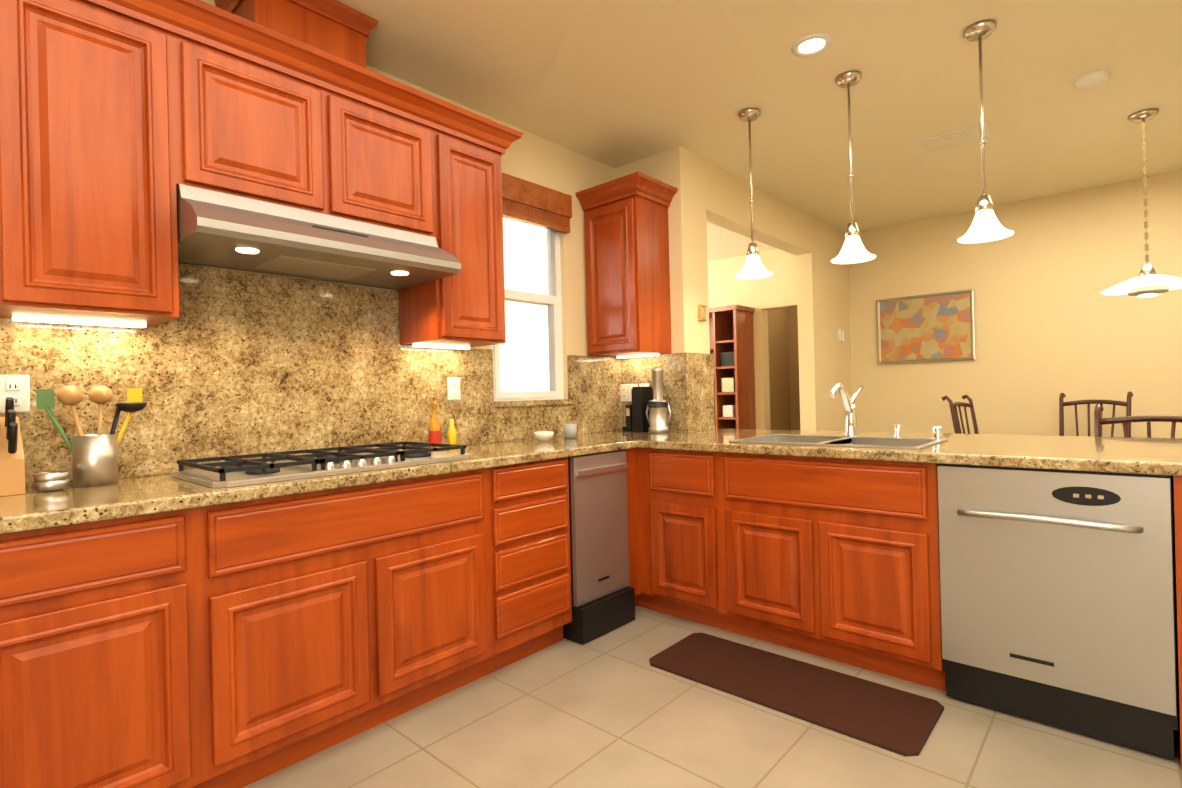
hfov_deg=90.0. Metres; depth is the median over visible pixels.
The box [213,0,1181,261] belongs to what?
ceiling
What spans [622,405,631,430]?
cordless phone
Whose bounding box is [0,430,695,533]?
countertop
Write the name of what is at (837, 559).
base cabinet
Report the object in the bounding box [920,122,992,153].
ceiling vent
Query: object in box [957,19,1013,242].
pendant light
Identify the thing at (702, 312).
framed picture
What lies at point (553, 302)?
window
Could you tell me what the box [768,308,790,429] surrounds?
wall
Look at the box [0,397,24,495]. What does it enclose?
knife block
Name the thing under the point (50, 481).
bowls
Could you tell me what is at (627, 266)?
upper cabinet
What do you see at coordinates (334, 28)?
upper cabinet
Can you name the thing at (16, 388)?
electrical outlet
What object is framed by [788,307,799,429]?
wall
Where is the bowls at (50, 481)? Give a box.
[32,471,69,491]
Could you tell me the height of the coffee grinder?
0.285 m
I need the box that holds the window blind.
[502,173,571,233]
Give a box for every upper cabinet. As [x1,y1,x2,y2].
[0,0,183,327]
[180,0,335,215]
[220,0,371,71]
[332,56,447,346]
[416,100,507,348]
[575,172,677,357]
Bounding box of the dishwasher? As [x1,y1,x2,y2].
[937,464,1177,759]
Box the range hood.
[176,184,460,289]
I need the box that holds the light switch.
[639,383,648,386]
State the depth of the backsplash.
2.37 m
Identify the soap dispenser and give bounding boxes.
[893,424,901,437]
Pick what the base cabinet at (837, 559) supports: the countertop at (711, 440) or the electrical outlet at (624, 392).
the countertop at (711, 440)
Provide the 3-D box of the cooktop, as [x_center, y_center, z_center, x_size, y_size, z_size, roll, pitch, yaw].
[-0.963,0.243,2.202,0.520,0.052,0.910,-2,0,42]
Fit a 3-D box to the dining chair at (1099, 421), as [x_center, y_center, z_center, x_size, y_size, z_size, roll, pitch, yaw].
[2.645,0.572,2.767,0.563,1.038,0.550,-1,0,-40]
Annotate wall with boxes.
[178,0,615,405]
[615,146,697,431]
[693,153,851,430]
[708,170,1181,437]
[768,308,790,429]
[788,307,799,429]
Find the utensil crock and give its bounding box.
[36,386,147,486]
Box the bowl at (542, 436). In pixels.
[534,431,553,441]
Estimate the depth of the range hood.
2.09 m
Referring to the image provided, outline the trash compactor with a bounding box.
[563,450,634,644]
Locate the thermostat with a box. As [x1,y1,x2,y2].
[838,329,843,341]
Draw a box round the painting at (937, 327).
[876,289,975,364]
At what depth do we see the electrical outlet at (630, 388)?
3.91 m
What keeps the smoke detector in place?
attached to the ceiling
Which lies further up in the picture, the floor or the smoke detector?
the smoke detector
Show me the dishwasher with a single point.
(1057, 599)
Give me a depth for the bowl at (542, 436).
3.13 m
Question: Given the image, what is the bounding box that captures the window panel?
[499,217,551,391]
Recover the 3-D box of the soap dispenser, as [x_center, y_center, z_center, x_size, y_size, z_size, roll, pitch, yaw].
[1.422,0.171,2.748,0.036,0.066,0.069,-2,0,42]
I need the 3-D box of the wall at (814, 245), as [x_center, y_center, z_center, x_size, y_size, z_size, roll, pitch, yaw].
[1.584,-0.220,4.872,0.140,2.680,2.850,-2,0,42]
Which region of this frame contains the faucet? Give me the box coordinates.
[829,383,862,436]
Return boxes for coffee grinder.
[631,387,652,431]
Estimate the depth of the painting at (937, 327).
5.41 m
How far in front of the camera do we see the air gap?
2.65 m
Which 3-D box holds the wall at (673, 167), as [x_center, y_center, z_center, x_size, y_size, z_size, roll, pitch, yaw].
[0.440,-0.193,3.884,0.515,2.680,0.150,-2,0,42]
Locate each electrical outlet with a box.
[0,375,29,412]
[447,377,460,399]
[621,384,628,401]
[629,384,637,400]
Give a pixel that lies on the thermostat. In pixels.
(840, 335)
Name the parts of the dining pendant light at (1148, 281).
lamp shade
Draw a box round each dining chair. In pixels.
[941,395,978,433]
[1059,392,1132,436]
[1094,404,1181,437]
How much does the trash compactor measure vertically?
0.865 m
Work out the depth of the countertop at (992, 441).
2.35 m
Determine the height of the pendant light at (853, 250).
0.896 m
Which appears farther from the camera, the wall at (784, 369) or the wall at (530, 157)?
the wall at (784, 369)
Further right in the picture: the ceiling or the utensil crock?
the ceiling
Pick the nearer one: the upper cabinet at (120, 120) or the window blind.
the upper cabinet at (120, 120)
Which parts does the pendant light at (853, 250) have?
lamp shade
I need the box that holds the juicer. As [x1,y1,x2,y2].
[646,367,670,432]
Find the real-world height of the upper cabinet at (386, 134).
1.008 m
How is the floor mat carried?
on the floor
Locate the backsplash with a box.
[0,264,714,487]
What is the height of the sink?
0.206 m
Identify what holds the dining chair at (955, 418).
on the floor
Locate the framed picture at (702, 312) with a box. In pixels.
[698,305,706,320]
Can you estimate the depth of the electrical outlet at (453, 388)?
2.97 m
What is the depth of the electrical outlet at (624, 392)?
3.94 m
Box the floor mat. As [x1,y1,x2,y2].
[649,633,943,755]
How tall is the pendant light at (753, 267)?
0.896 m
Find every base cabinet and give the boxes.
[0,507,211,787]
[204,467,499,787]
[496,457,571,668]
[624,448,1181,769]
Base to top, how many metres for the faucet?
0.264 m
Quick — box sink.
[729,434,947,448]
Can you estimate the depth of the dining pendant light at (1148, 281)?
3.36 m
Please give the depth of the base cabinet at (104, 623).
1.49 m
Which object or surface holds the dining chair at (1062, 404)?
on the floor
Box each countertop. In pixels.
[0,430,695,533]
[636,428,1181,475]
[928,436,1181,451]
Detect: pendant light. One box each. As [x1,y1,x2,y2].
[735,108,772,278]
[831,70,875,263]
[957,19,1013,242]
[1101,108,1181,297]
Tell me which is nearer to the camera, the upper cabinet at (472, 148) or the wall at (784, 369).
the upper cabinet at (472, 148)
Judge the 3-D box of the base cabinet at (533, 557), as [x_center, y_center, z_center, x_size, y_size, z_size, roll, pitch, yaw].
[-0.468,0.734,2.765,0.621,0.868,0.479,-2,0,42]
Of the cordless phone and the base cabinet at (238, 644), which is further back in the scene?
the cordless phone
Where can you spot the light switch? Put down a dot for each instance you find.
(644, 385)
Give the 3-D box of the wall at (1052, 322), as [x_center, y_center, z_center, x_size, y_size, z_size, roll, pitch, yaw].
[2.407,-0.239,6.149,8.800,2.680,0.150,-2,0,42]
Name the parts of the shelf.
stereo shelf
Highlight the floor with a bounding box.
[242,606,1181,787]
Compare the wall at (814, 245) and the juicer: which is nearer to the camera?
the juicer
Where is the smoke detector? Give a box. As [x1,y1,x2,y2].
[1075,70,1108,89]
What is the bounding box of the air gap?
[932,426,942,438]
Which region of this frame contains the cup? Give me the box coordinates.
[563,423,576,437]
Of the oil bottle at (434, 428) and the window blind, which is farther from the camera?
the window blind
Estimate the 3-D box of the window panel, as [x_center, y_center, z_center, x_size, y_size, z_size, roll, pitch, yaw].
[-0.403,-0.522,3.445,0.004,1.090,0.490,-2,0,42]
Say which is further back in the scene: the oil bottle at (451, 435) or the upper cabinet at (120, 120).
the oil bottle at (451, 435)
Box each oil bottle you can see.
[428,401,440,447]
[447,419,456,444]
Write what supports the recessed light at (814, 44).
in the ceiling
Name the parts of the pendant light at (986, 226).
lamp shade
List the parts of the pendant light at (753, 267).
lamp shade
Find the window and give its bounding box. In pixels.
[491,230,563,400]
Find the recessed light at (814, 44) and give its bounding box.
[792,33,831,56]
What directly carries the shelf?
on the floor
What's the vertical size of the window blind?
0.225 m
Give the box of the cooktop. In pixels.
[170,441,470,487]
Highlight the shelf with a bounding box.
[709,305,755,428]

